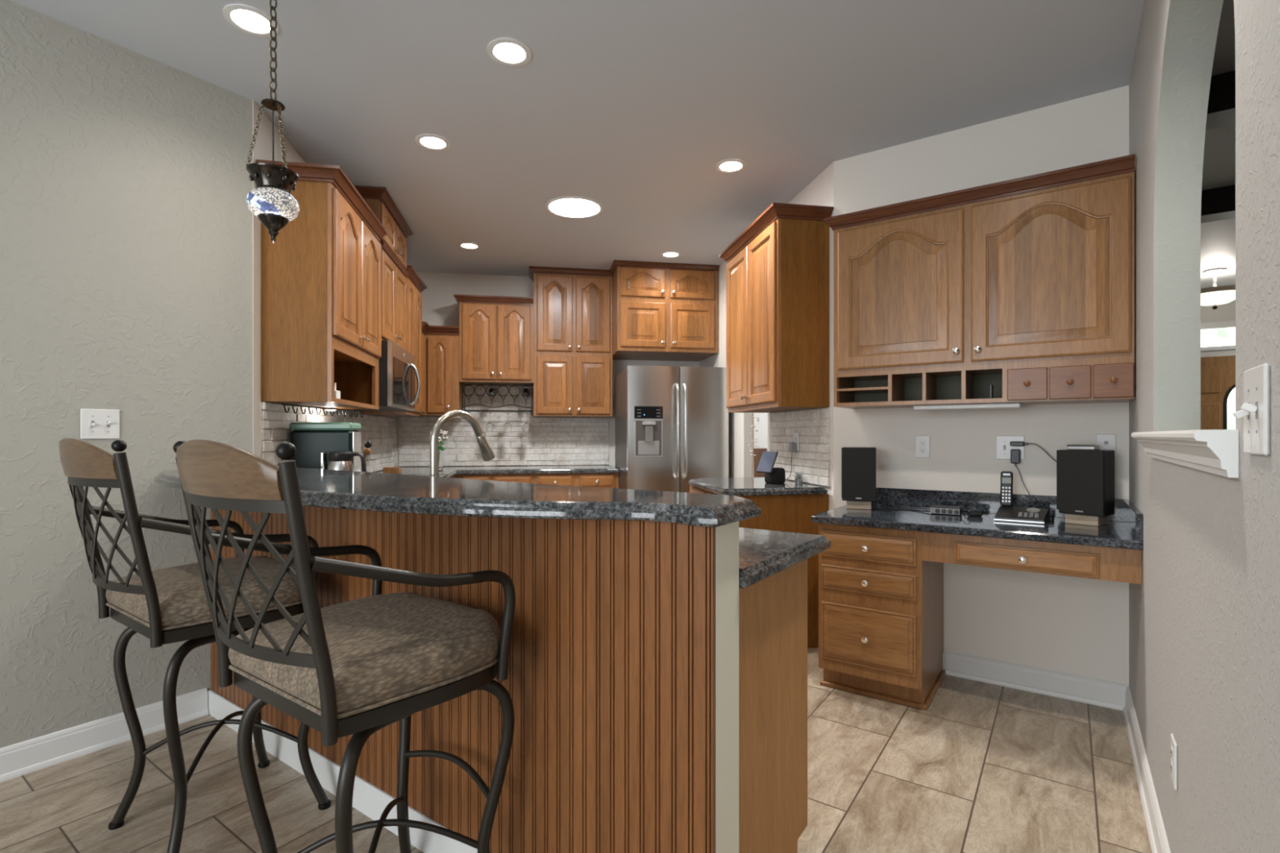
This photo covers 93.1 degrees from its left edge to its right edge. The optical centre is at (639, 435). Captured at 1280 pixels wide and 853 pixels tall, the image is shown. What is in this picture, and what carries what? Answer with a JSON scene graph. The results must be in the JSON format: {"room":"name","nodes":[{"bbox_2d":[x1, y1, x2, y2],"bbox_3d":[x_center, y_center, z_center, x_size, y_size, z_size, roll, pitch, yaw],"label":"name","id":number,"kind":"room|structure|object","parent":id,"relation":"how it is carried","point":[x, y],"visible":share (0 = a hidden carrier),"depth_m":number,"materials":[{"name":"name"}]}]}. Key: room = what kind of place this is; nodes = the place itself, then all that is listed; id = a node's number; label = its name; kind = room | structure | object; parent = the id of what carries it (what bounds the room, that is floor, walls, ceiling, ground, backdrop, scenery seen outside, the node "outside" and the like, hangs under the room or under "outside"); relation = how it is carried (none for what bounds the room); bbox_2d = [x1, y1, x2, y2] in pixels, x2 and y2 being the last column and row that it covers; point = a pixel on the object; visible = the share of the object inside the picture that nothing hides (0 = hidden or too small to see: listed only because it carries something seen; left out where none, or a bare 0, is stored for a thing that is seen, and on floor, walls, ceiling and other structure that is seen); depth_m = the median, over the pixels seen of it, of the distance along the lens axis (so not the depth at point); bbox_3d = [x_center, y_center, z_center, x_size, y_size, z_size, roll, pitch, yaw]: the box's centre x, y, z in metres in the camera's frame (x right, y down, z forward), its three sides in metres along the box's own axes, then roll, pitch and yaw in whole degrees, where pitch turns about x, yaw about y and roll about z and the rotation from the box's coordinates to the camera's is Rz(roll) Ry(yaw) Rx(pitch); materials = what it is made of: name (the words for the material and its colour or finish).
{"room":"kitchen","nodes":[
{"label":"kitchen","id":0,"kind":"room"},
{"bbox_2d":[0,0,253,748],"bbox_3d":[-2.938,-0.165,1.245,0.121,2.750,3.859,0,0,35],"label":"wall","id":1,"kind":"structure","parent":0,"point":[126,220],"depth_m":2.34,"materials":[{"name":"grey paint"}]},
{"bbox_2d":[80,408,119,439],"bbox_3d":[-2.080,-0.043,2.342,0.023,0.115,0.117,0,0,35],"label":"light switch","id":2,"kind":"object","parent":1,"relation":"attached to","point":[95,424],"visible":1,"depth_m":2.34,"materials":[{"name":"white plastic"}]},
{"bbox_2d":[0,688,208,782],"bbox_3d":[-2.933,1.154,1.129,0.022,0.112,3.675,0,0,35],"label":"baseboard","id":3,"kind":"structure","parent":1,"relation":"attached to","point":[19,759],"depth_m":2.31,"materials":[{"name":"white paint"}]},
{"bbox_2d":[253,100,395,472],"bbox_3d":[-2.097,-0.165,4.278,0.120,2.750,3.050,0,0,-10],"label":"wall","id":4,"kind":"structure","parent":0,"point":[263,146],"depth_m":2.84,"materials":[{"name":"white paint"}]},
{"bbox_2d":[256,159,387,409],"bbox_3d":[-1.683,-0.719,3.313,0.360,1.118,0.954,0,0,-10],"label":"upper cabinet","id":5,"kind":"object","parent":4,"relation":"attached to","point":[321,275],"visible":0.96,"depth_m":2.91,"materials":[{"name":"brown wood"}]},
{"bbox_2d":[281,403,363,417],"bbox_3d":[-1.721,-0.130,3.345,0.012,0.045,0.874,0,0,-1],"label":"hook rack","id":6,"kind":"object","parent":5,"relation":"attached to","point":[283,404],"visible":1,"depth_m":3.26,"materials":[{"name":"black metal"}]},
{"bbox_2d":[333,382,340,399],"bbox_3d":[-1.626,-0.230,3.208,0.060,0.098,0.070,0,0,-10],"label":"holder","id":7,"kind":"object","parent":5,"relation":"in","point":[336,393],"visible":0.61,"depth_m":3.20,"materials":[{"name":"white plastic"}]},
{"bbox_2d":[260,401,397,472],"bbox_3d":[-2.021,0.069,4.256,0.020,0.452,2.840,0,0,-10],"label":"backsplash","id":8,"kind":"structure","parent":4,"relation":"attached to","point":[380,431],"depth_m":3.82,"materials":[{"name":"white tile"}]},
{"bbox_2d":[354,185,413,350],"bbox_3d":[-1.831,-1.069,4.161,0.360,0.937,0.865,0,0,-10],"label":"upper cabinet","id":9,"kind":"object","parent":4,"relation":"attached to","point":[394,273],"visible":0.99,"depth_m":4.08,"materials":[{"name":"brown wood"}]},
{"bbox_2d":[357,340,420,410],"bbox_3d":[-1.786,-0.390,4.168,0.451,0.415,0.757,0,0,-10],"label":"microwave","id":10,"kind":"object","parent":9,"relation":"attached to","point":[397,371],"visible":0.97,"depth_m":3.98,"materials":[{"name":"silver metal"}]},
{"bbox_2d":[360,265,426,416],"bbox_3d":[-1.955,-0.720,4.868,0.360,1.119,0.670,0,0,-10],"label":"upper cabinet","id":11,"kind":"object","parent":4,"relation":"attached to","point":[415,285],"visible":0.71,"depth_m":4.84,"materials":[{"name":"brown wood"}]},
{"bbox_2d":[419,321,463,416],"bbox_3d":[-1.931,-0.575,5.448,0.605,0.790,0.560,0,0,-10],"label":"upper cabinet","id":12,"kind":"object","parent":4,"relation":"attached to","point":[442,387],"visible":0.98,"depth_m":5.41,"materials":[{"name":"brown wood"}]},
{"bbox_2d":[395,271,699,467],"bbox_3d":[-0.846,-0.165,5.984,2.930,2.750,0.120,0,0,-10],"label":"wall","id":13,"kind":"structure","parent":0,"point":[440,307],"depth_m":5.79,"materials":[{"name":"white paint"}]},
{"bbox_2d":[453,294,533,386],"bbox_3d":[-1.346,-0.867,5.641,0.700,0.774,0.380,0,0,-10],"label":"upper cabinet","id":14,"kind":"object","parent":13,"relation":"attached to","point":[496,332],"visible":1,"depth_m":5.49,"materials":[{"name":"brown wood"}]},
{"bbox_2d":[462,382,532,415],"bbox_3d":[-1.309,-0.332,5.598,0.623,0.286,0.208,0,0,-10],"label":"wine rack","id":15,"kind":"object","parent":14,"relation":"hanging from","point":[477,395],"visible":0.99,"depth_m":5.51,"materials":[{"name":"black metal"}]},
{"bbox_2d":[485,413,493,432],"bbox_3d":[-1.377,-0.113,5.566,0.072,0.185,0.072,0,0,-10],"label":"wine glass","id":16,"kind":"object","parent":15,"relation":"hanging from","point":[490,427],"visible":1,"depth_m":5.54,"materials":[{"name":"white"}]},
{"bbox_2d":[503,413,511,433],"bbox_3d":[-1.217,-0.113,5.594,0.072,0.185,0.072,0,0,-10],"label":"wine glass","id":17,"kind":"object","parent":15,"relation":"hanging from","point":[508,427],"visible":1,"depth_m":5.57,"materials":[{"name":"white"}]},
{"bbox_2d":[523,413,530,433],"bbox_3d":[-1.046,-0.113,5.624,0.072,0.185,0.072,0,0,-10],"label":"wine glass","id":18,"kind":"object","parent":15,"relation":"hanging from","point":[526,427],"visible":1,"depth_m":5.60,"materials":[{"name":"white"}]},
{"bbox_2d":[398,385,608,466],"bbox_3d":[-1.280,-0.091,5.836,1.980,0.772,0.020,0,0,-10],"label":"backsplash","id":19,"kind":"structure","parent":13,"relation":"attached to","point":[551,441],"depth_m":5.83,"materials":[{"name":"white tile"}]},
{"bbox_2d":[440,435,448,447],"bbox_3d":[-1.842,0.060,5.727,0.070,0.115,0.008,0,0,-10],"label":"wall outlet","id":20,"kind":"object","parent":19,"relation":"attached to","point":[446,444],"visible":0.77,"depth_m":5.73,"materials":[{"name":"white plastic"}]},
{"bbox_2d":[528,266,613,417],"bbox_3d":[-0.660,-0.858,5.761,0.768,1.361,0.380,0,0,-10],"label":"upper cabinet","id":21,"kind":"object","parent":13,"relation":"attached to","point":[573,307],"visible":1,"depth_m":5.61,"materials":[{"name":"brown wood"}]},
{"bbox_2d":[609,259,719,361],"bbox_3d":[0.187,-1.145,5.744,0.960,0.789,0.705,0,0,-10],"label":"upper cabinet","id":22,"kind":"object","parent":13,"relation":"attached to","point":[661,311],"visible":0.99,"depth_m":5.44,"materials":[{"name":"brown wood"}]},
{"bbox_2d":[0,647,1151,852],"bbox_3d":[5.681,1.260,1.996,17.000,0.100,16.200,0,0,35],"label":"floor","id":23,"kind":"structure","parent":0,"point":[987,767],"depth_m":2.07,"materials":[{"name":"tile"}]},
{"bbox_2d":[58,438,331,852],"bbox_3d":[-1.362,0.609,1.870,0.564,1.202,0.612,0,0,35],"label":"bar stool","id":24,"kind":"object","parent":23,"relation":"on","point":[166,606],"visible":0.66,"depth_m":1.69,"materials":[{"name":"brown metal"}]},
{"bbox_2d":[105,555,302,627],"bbox_3d":[-1.323,0.471,1.926,0.528,0.103,0.475,0,0,35],"label":"seat cushion","id":25,"kind":"object","parent":24,"relation":"on","point":[179,599],"depth_m":1.76,"materials":[{"name":"beige fabric"}]},
{"bbox_2d":[173,439,515,852],"bbox_3d":[-0.646,0.609,1.367,0.564,1.202,0.612,0,0,35],"label":"bar stool","id":26,"kind":"object","parent":23,"relation":"on","point":[361,667],"visible":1,"depth_m":1.22,"materials":[{"name":"brown metal"}]},
{"bbox_2d":[227,592,501,715],"bbox_3d":[-0.608,0.471,1.423,0.528,0.103,0.475,0,0,35],"label":"seat cushion","id":27,"kind":"object","parent":26,"relation":"on","point":[388,651],"depth_m":1.27,"materials":[{"name":"beige fabric"}]},
{"bbox_2d":[453,472,618,488],"bbox_3d":[-1.226,0.773,5.525,2.005,0.873,0.650,0,0,-10],"label":"base cabinet","id":28,"kind":"object","parent":23,"relation":"on","point":[590,480],"visible":0.18,"depth_m":5.32,"materials":[{"name":"brown wood"}]},
{"bbox_2d":[377,465,618,477],"bbox_3d":[-1.173,0.316,5.255,1.988,0.040,1.158,0,0,-10],"label":"countertop","id":29,"kind":"structure","parent":28,"relation":"on","point":[451,472],"depth_m":5.32,"materials":[{"name":"grey stone"}]},
{"bbox_2d":[382,466,401,474],"bbox_3d":[-1.897,0.271,4.643,0.120,0.050,0.070,0,0,-10],"label":"wooden box","id":30,"kind":"object","parent":29,"relation":"on","point":[397,470],"visible":0.84,"depth_m":4.61,"materials":[{"name":"brown wood"}]},
{"bbox_2d":[428,429,448,469],"bbox_3d":[-1.760,0.124,5.280,0.142,0.343,0.155,0,0,31],"label":"flower vase","id":31,"kind":"object","parent":29,"relation":"on","point":[443,433],"visible":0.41,"depth_m":5.27,"materials":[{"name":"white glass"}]},
{"bbox_2d":[614,365,728,493],"bbox_3d":[0.260,0.323,5.339,0.852,1.775,0.870,0,0,-10],"label":"refrigerator","id":32,"kind":"object","parent":23,"relation":"on","point":[672,423],"visible":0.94,"depth_m":4.99,"materials":[{"name":"grey metal"}]},
{"bbox_2d":[747,413,759,477],"bbox_3d":[0.892,0.500,4.786,0.074,1.421,0.125,0,0,-10],"label":"branch","id":33,"kind":"object","parent":23,"relation":"on","point":[753,416],"visible":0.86,"depth_m":4.79,"materials":[{"name":"beige"}]},
{"bbox_2d":[688,485,828,648],"bbox_3d":[0.688,0.773,3.815,0.650,0.873,0.820,0,0,-10],"label":"base cabinet","id":34,"kind":"object","parent":23,"relation":"on","point":[793,513],"visible":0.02,"depth_m":3.44,"materials":[{"name":"brown wood"}]},
{"bbox_2d":[688,477,827,496],"bbox_3d":[0.685,0.316,3.807,0.618,0.040,0.855,0,0,-10],"label":"countertop","id":35,"kind":"structure","parent":34,"relation":"on","point":[737,486],"depth_m":3.47,"materials":[{"name":"grey stone"}]},
{"bbox_2d":[755,451,785,483],"bbox_3d":[0.816,0.197,3.720,0.191,0.197,0.149,0,0,-30],"label":"smart display","id":36,"kind":"object","parent":35,"relation":"on","point":[767,460],"visible":1,"depth_m":3.70,"materials":[{"name":"black plastic"}]},
{"bbox_2d":[793,471,804,484],"bbox_3d":[0.974,0.256,3.724,0.056,0.080,0.093,0,0,-10],"label":"potted succulent","id":37,"kind":"object","parent":35,"relation":"on","point":[798,479],"visible":1,"depth_m":3.71,"materials":[{"name":"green plant"}]},
{"bbox_2d":[738,559,807,852],"bbox_3d":[-0.611,0.773,2.212,2.362,0.873,0.497,0,0,35],"label":"base cabinet","id":38,"kind":"object","parent":23,"relation":"on","point":[773,610],"visible":0.16,"depth_m":1.53,"materials":[{"name":"brown wood"}]},
{"bbox_2d":[738,527,831,588],"bbox_3d":[-0.643,0.316,2.289,2.545,0.040,0.580,0,0,35],"label":"countertop","id":39,"kind":"structure","parent":38,"relation":"on","point":[763,554],"depth_m":1.58,"materials":[{"name":"grey stone"}]},
{"bbox_2d":[430,409,494,476],"bbox_3d":[-0.654,0.100,2.306,0.128,0.392,0.311,0,0,35],"label":"faucet","id":40,"kind":"object","parent":39,"relation":"on","point":[487,454],"visible":0.66,"depth_m":2.27,"materials":[{"name":"silver metal"}]},
{"bbox_2d":[818,523,945,710],"bbox_3d":[1.184,0.811,2.969,0.477,0.797,0.618,0,0,35],"label":"base cabinet","id":41,"kind":"object","parent":23,"relation":"on","point":[881,605],"visible":0.98,"depth_m":2.75,"materials":[{"name":"brown wood"}]},
{"bbox_2d":[811,487,1142,550],"bbox_3d":[1.479,0.347,2.767,1.208,0.130,0.608,0,0,35],"label":"countertop","id":42,"kind":"structure","parent":41,"relation":"on","point":[1123,529],"depth_m":2.70,"materials":[{"name":"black stone"}]},
{"bbox_2d":[846,500,871,509],"bbox_3d":[1.143,0.359,3.166,0.120,0.040,0.115,0,0,21],"label":"speaker stand","id":43,"kind":"object","parent":42,"relation":"on","point":[850,504],"visible":0.86,"depth_m":3.11,"materials":[{"name":"beige wood"}]},
{"bbox_2d":[841,447,875,502],"bbox_3d":[1.141,0.201,3.162,0.166,0.275,0.154,0,0,21],"label":"speaker","id":44,"kind":"object","parent":43,"relation":"on","point":[858,464],"visible":1,"depth_m":3.09},
{"bbox_2d":[929,505,961,515],"bbox_3d":[1.471,0.362,2.919,0.130,0.036,0.081,0,0,35],"label":"power strip","id":45,"kind":"object","parent":42,"relation":"on","point":[934,509],"visible":1,"depth_m":2.89,"materials":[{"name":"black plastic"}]},
{"bbox_2d":[967,509,982,516],"bbox_3d":[1.575,0.366,2.853,0.060,0.028,0.036,0,0,20],"label":"power adapter","id":46,"kind":"object","parent":42,"relation":"on","point":[970,512],"visible":1,"depth_m":2.84,"materials":[{"name":"black plastic"}]},
{"bbox_2d":[993,506,1048,524],"bbox_3d":[1.685,0.352,2.683,0.198,0.056,0.132,0,0,35],"label":"cordless phone base","id":47,"kind":"object","parent":42,"relation":"on","point":[1004,513],"visible":1,"depth_m":2.67,"materials":[{"name":"black plastic"}]},
{"bbox_2d":[1000,471,1013,506],"bbox_3d":[1.684,0.247,2.788,0.048,0.159,0.056,0,0,35],"label":"handset","id":48,"kind":"object","parent":47,"relation":"on","point":[1006,477],"visible":1,"depth_m":2.78,"materials":[{"name":"black plastic"}]},
{"bbox_2d":[922,531,1142,584],"bbox_3d":[1.512,0.477,2.402,0.734,0.129,0.069,0,0,35],"label":"drawer","id":49,"kind":"object","parent":42,"relation":"attached to","point":[1095,562],"visible":0.98,"depth_m":2.38,"materials":[{"name":"brown wood"}]},
{"bbox_2d":[1065,513,1107,526],"bbox_3d":[1.918,0.359,2.609,0.115,0.040,0.120,0,0,-37],"label":"speaker stand","id":50,"kind":"object","parent":42,"relation":"on","point":[1095,521],"visible":0.86,"depth_m":2.57,"materials":[{"name":"beige wood"}]},
{"bbox_2d":[1056,449,1114,516],"bbox_3d":[1.914,0.201,2.606,0.154,0.275,0.166,0,0,-37],"label":"speaker","id":51,"kind":"object","parent":50,"relation":"on","point":[1085,478],"visible":1,"depth_m":2.56},
{"bbox_2d":[1066,444,1099,449],"bbox_3d":[1.917,0.051,2.624,0.081,0.022,0.100,0,0,-40],"label":"router","id":52,"kind":"object","parent":51,"relation":"on","point":[1071,446],"visible":1,"depth_m":2.60,"materials":[{"name":"white plastic"}]},
{"bbox_3d":[-1.551,0.773,3.399,0.650,0.873,0.830,0,0,-10],"label":"base cabinet","id":53,"kind":"object","parent":23,"relation":"on","visible":0},
{"bbox_3d":[-1.547,0.316,3.390,0.611,0.040,0.850,0,0,-10],"label":"countertop","id":54,"kind":"structure","parent":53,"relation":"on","visible":0},
{"bbox_2d":[289,422,361,471],"bbox_3d":[-1.667,0.115,3.232,0.307,0.362,0.200,0,0,-10],"label":"coffee maker","id":55,"kind":"object","parent":54,"relation":"on","point":[309,439],"visible":0.57,"depth_m":3.14,"materials":[{"name":"black plastic"}]},
{"bbox_2d":[320,451,366,471],"bbox_3d":[-1.493,0.189,3.074,0.215,0.214,0.128,0,0,-10],"label":"coffee carafe","id":56,"kind":"object","parent":54,"relation":"on","point":[338,460],"visible":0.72,"depth_m":3.03,"materials":[{"name":"silver metal"}]},
{"bbox_2d":[327,460,354,471],"bbox_3d":[-1.515,0.213,3.070,0.128,0.166,0.128,0,0,-10],"label":"pot","id":57,"kind":"object","parent":56,"relation":"attached to","point":[346,465],"depth_m":3.02,"materials":[{"name":"silver metal"}]},
{"bbox_2d":[361,440,372,471],"bbox_3d":[-1.653,0.155,3.569,0.154,0.280,0.110,0,0,-10],"label":"pepper mill","id":58,"kind":"object","parent":54,"relation":"on","point":[367,444],"visible":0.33,"depth_m":3.56,"materials":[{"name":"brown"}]},
{"bbox_2d":[10,0,1235,288],"bbox_3d":[5.681,-1.590,1.996,17.000,0.100,16.200,0,0,35],"label":"ceiling","id":59,"kind":"structure","parent":0,"point":[631,108],"depth_m":2.70,"materials":[{"name":"grey paint"}]},
{"bbox_2d":[222,3,279,36],"bbox_3d":[-1.443,-1.537,2.252,0.176,0.006,0.176,0,0,-10],"label":"recessed light","id":60,"kind":"object","parent":59,"relation":"in","point":[249,20],"visible":0.9,"depth_m":2.24,"materials":[{"name":"white paint"}]},
{"bbox_2d":[245,0,299,243],"bbox_3d":[-1.196,-1.082,1.980,0.150,0.914,0.150,0,0,-10],"label":"pendant lamp","id":61,"kind":"object","parent":59,"relation":"hanging from","point":[271,201],"visible":1,"depth_m":1.95,"materials":[{"name":"glass"}]},
{"bbox_2d":[415,133,450,151],"bbox_3d":[-1.087,-1.537,3.188,0.176,0.006,0.176,0,0,-10],"label":"recessed light","id":62,"kind":"object","parent":59,"relation":"in","point":[428,141],"visible":1,"depth_m":3.18,"materials":[{"name":"white paint"}]},
{"bbox_2d":[457,242,480,249],"bbox_3d":[-1.386,-1.537,4.928,0.176,0.006,0.176,0,0,-10],"label":"recessed light","id":63,"kind":"object","parent":59,"relation":"in","point":[472,246],"visible":1,"depth_m":4.93,"materials":[{"name":"white paint"}]},
{"bbox_2d":[487,37,531,66],"bbox_3d":[-0.524,-1.537,2.438,0.176,0.006,0.176,0,0,-10],"label":"recessed light","id":64,"kind":"object","parent":59,"relation":"in","point":[508,51],"visible":1,"depth_m":2.43,"materials":[{"name":"white paint"}]},
{"bbox_2d":[545,196,603,218],"bbox_3d":[-0.444,-1.537,4.107,0.388,0.006,0.388,0,0,-10],"label":"recessed light","id":65,"kind":"object","parent":59,"relation":"attached to","point":[575,207],"visible":1,"depth_m":4.10,"materials":[{"name":"white paint"}]},
{"bbox_2d":[660,251,680,257],"bbox_3d":[0.262,-1.537,5.165,0.176,0.006,0.176,0,0,-10],"label":"recessed light","id":66,"kind":"object","parent":59,"relation":"in","point":[667,254],"visible":1,"depth_m":5.16,"materials":[{"name":"white paint"}]},
{"bbox_2d":[715,159,746,173],"bbox_3d":[0.519,-1.537,3.468,0.176,0.006,0.176,0,0,-10],"label":"recessed light","id":67,"kind":"object","parent":59,"relation":"in","point":[727,166],"visible":1,"depth_m":3.47,"materials":[{"name":"white paint"}]},
{"bbox_2d":[1200,184,1235,222],"bbox_3d":[4.486,-1.460,3.252,5.400,0.159,0.180,0,0,35],"label":"beam","id":68,"kind":"structure","parent":59,"relation":"attached to","point":[1217,203],"depth_m":3.78,"materials":[{"name":"black"}]},
{"bbox_2d":[1200,266,1235,309],"bbox_3d":[5.352,-1.355,5.650,0.440,0.369,0.440,0,0,-10],"label":"ceiling light","id":69,"kind":"object","parent":59,"relation":"attached to","point":[1215,295],"visible":0.8,"depth_m":5.55,"materials":[{"name":"white glass"}]},
{"bbox_2d":[1205,70,1235,129],"bbox_3d":[3.557,-1.460,1.931,5.400,0.159,0.180,0,0,35],"label":"beam","id":70,"kind":"structure","parent":59,"relation":"attached to","point":[1221,101],"depth_m":2.59,"materials":[{"name":"black"}]},
{"bbox_2d":[715,521,738,852],"bbox_3d":[-0.827,0.696,1.993,2.475,1.028,0.106,0,0,35],"label":"wall","id":71,"kind":"structure","parent":0,"point":[726,535],"depth_m":1.28,"materials":[{"name":"beige paint"}]},
{"bbox_2d":[208,689,477,852],"bbox_3d":[-0.866,1.160,1.933,2.460,0.100,0.010,0,0,35],"label":"baseboard","id":72,"kind":"structure","parent":71,"relation":"attached to","point":[368,799],"depth_m":1.97,"materials":[{"name":"white paint"}]},
{"bbox_2d":[154,467,760,527],"bbox_3d":[-0.869,0.163,1.896,2.489,0.038,0.594,0,0,35],"label":"countertop","id":73,"kind":"structure","parent":71,"relation":"on","point":[323,488],"depth_m":1.40,"materials":[{"name":"grey stone"}]},
{"bbox_2d":[210,505,715,852],"bbox_3d":[-0.860,0.696,1.943,2.470,1.028,0.012,0,0,35],"label":"panelling","id":74,"kind":"object","parent":71,"relation":"attached to","point":[611,682],"visible":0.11,"depth_m":1.46,"materials":[{"name":"brown wood"}]},
{"bbox_2d":[754,413,767,448],"bbox_3d":[2.963,-0.165,9.907,5.755,2.750,0.100,0,0,-10],"label":"wall","id":75,"kind":"structure","parent":0,"point":[761,435],"depth_m":9.68,"materials":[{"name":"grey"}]},
{"bbox_2d":[754,448,767,477],"bbox_3d":[2.982,0.710,9.844,5.740,1.000,0.030,0,0,-10],"label":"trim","id":76,"kind":"structure","parent":75,"relation":"attached to","point":[757,451],"depth_m":9.63,"materials":[{"name":"brown wood"}]},
{"bbox_2d":[699,161,833,510],"bbox_3d":[0.880,-0.165,4.862,0.085,2.750,2.923,0,0,-10],"label":"wall","id":77,"kind":"structure","parent":0,"point":[740,460],"depth_m":4.88,"materials":[{"name":"white paint"}]},
{"bbox_2d":[767,412,772,451],"bbox_3d":[0.975,0.155,4.337,0.117,2.110,0.060,0,0,-10],"label":"door trim","id":78,"kind":"structure","parent":77,"relation":"in","point":[769,415],"depth_m":4.31,"materials":[{"name":"white paint"}]},
{"bbox_2d":[719,202,833,413],"bbox_3d":[0.826,-0.722,3.868,0.360,1.124,0.993,0,0,-10],"label":"upper cabinet","id":79,"kind":"object","parent":77,"relation":"attached to","point":[778,268],"visible":0.99,"depth_m":3.45,"materials":[{"name":"brown wood"}]},
{"bbox_2d":[769,407,830,487],"bbox_3d":[0.999,0.069,3.869,0.020,0.452,0.860,0,0,-10],"label":"backsplash","id":80,"kind":"structure","parent":77,"relation":"attached to","point":[812,458],"depth_m":3.74,"materials":[{"name":"white tile"}]},
{"bbox_2d":[794,432,799,450],"bbox_3d":[0.992,0.040,3.848,0.008,0.115,0.070,0,0,-10],"label":"wall outlet","id":81,"kind":"object","parent":80,"relation":"attached to","point":[796,434],"visible":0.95,"depth_m":3.83,"materials":[{"name":"white plastic"}]},
{"bbox_2d":[788,442,796,452],"bbox_3d":[0.968,0.078,3.849,0.035,0.062,0.040,0,0,-10],"label":"plug adapter","id":82,"kind":"object","parent":81,"relation":"attached to","point":[792,446],"visible":1,"depth_m":3.83,"materials":[{"name":"grey plastic"}]},
{"bbox_2d":[833,84,1128,684],"bbox_3d":[1.649,-0.165,3.083,1.297,2.750,0.100,0,0,35],"label":"wall","id":83,"kind":"structure","parent":0,"point":[1066,624],"depth_m":2.94,"materials":[{"name":"white paint"}]},
{"bbox_2d":[915,435,929,457],"bbox_3d":[1.465,0.060,3.145,0.070,0.115,0.008,0,0,35],"label":"wall outlet","id":84,"kind":"object","parent":83,"relation":"attached to","point":[922,442],"visible":1,"depth_m":3.14,"materials":[{"name":"white plastic"}]},
{"bbox_2d":[823,153,1135,410],"bbox_3d":[1.534,-0.611,2.869,1.228,0.976,0.379,0,0,35],"label":"upper cabinet","id":85,"kind":"object","parent":83,"relation":"attached to","point":[1024,287],"visible":1,"depth_m":2.68,"materials":[{"name":"brown wood"}]},
{"bbox_2d":[913,402,1021,410],"bbox_3d":[1.530,-0.134,2.852,0.440,0.022,0.090,0,0,35],"label":"light","id":86,"kind":"object","parent":85,"relation":"attached to","point":[1001,405],"depth_m":2.81,"materials":[{"name":"white paint"}]},
{"bbox_2d":[995,435,1024,459],"bbox_3d":[1.778,0.060,2.916,0.117,0.115,0.023,0,0,35],"label":"wall outlet","id":87,"kind":"object","parent":83,"relation":"attached to","point":[1003,448],"visible":0.8,"depth_m":2.93,"materials":[{"name":"white plastic"}]},
{"bbox_2d":[1010,448,1020,465],"bbox_3d":[1.788,0.106,2.891,0.038,0.078,0.035,0,0,35],"label":"plug adapter","id":88,"kind":"object","parent":87,"relation":"attached to","point":[1015,453],"visible":1,"depth_m":2.88,"materials":[{"name":"black plastic"}]},
{"bbox_2d":[1009,441,1027,446],"bbox_3d":[1.801,0.041,2.885,0.072,0.022,0.030,0,0,35],"label":"plug adapter","id":89,"kind":"object","parent":87,"relation":"attached to","point":[1011,443],"visible":1,"depth_m":2.88,"materials":[{"name":"black plastic"}]},
{"bbox_2d":[945,651,1128,711],"bbox_3d":[1.847,1.154,2.868,0.725,0.112,0.022,0,0,35],"label":"baseboard","id":90,"kind":"structure","parent":83,"relation":"attached to","point":[1111,695],"depth_m":2.85,"materials":[{"name":"white paint"}]},
{"bbox_2d":[1096,434,1115,452],"bbox_3d":[2.082,0.035,2.711,0.070,0.080,0.009,0,0,35],"label":"wall jack","id":91,"kind":"object","parent":83,"relation":"attached to","point":[1106,442],"visible":0.88,"depth_m":2.71,"materials":[{"name":"white plastic"}]},
{"bbox_2d":[1128,0,1279,852],"bbox_3d":[0.494,-0.165,0.215,0.110,2.750,6.120,0,0,35],"label":"wall","id":92,"kind":"structure","parent":0,"point":[1204,614],"depth_m":1.07,"materials":[{"name":"grey paint"}]},
{"bbox_2d":[1123,685,1170,852],"bbox_3d":[0.408,1.154,0.209,0.022,0.112,6.010,0,0,35],"label":"baseboard","id":93,"kind":"structure","parent":92,"relation":"attached to","point":[1157,837],"depth_m":2.00,"materials":[{"name":"white paint"}]},
{"bbox_2d":[1170,733,1177,790],"bbox_3d":[1.341,0.820,1.526,0.008,0.115,0.070,0,0,35],"label":"wall outlet","id":94,"kind":"object","parent":92,"relation":"attached to","point":[1174,747],"visible":1,"depth_m":1.50,"materials":[{"name":"white plastic"}]},
{"bbox_2d":[1131,429,1238,477],"bbox_3d":[1.319,0.029,1.435,0.165,0.077,1.185,0,0,35],"label":"sill","id":95,"kind":"structure","parent":92,"relation":"attached to","point":[1215,451],"depth_m":1.08,"materials":[{"name":"white paint"}]},
{"bbox_2d":[1153,0,1223,431],"bbox_3d":[1.340,-0.593,1.420,0.110,1.195,1.135,0,0,35],"label":"trim opening","id":96,"kind":"structure","parent":92,"relation":"attached to","point":[1193,25],"depth_m":1.86,"materials":[{"name":"grey paint"}]},
{"bbox_2d":[1232,363,1269,455],"bbox_3d":[0.873,-0.035,0.872,0.023,0.125,0.117,0,0,35],"label":"light switch","id":97,"kind":"object","parent":92,"relation":"attached to","point":[1255,409],"visible":1,"depth_m":0.85,"materials":[{"name":"white plastic"}]},
{"bbox_2d":[1200,299,1235,357],"bbox_3d":[6.602,-0.165,6.263,5.600,2.750,0.102,0,0,35],"label":"wall","id":98,"kind":"structure","parent":0,"point":[1225,312],"depth_m":6.49,"materials":[{"name":"grey paint"}]},
{"bbox_2d":[1200,355,1235,429],"bbox_3d":[6.340,0.185,6.351,0.950,2.050,0.052,0,0,35],"label":"door","id":99,"kind":"structure","parent":98,"relation":"in","point":[1217,373],"depth_m":6.46,"materials":[{"name":"brown wood"}]},
{"bbox_2d":[1200,320,1235,351],"bbox_3d":[6.434,-1.060,6.302,1.250,0.300,0.028,0,0,35],"label":"window","id":100,"kind":"structure","parent":98,"relation":"in","point":[1218,335],"depth_m":6.48,"materials":[{"name":"white glass"}]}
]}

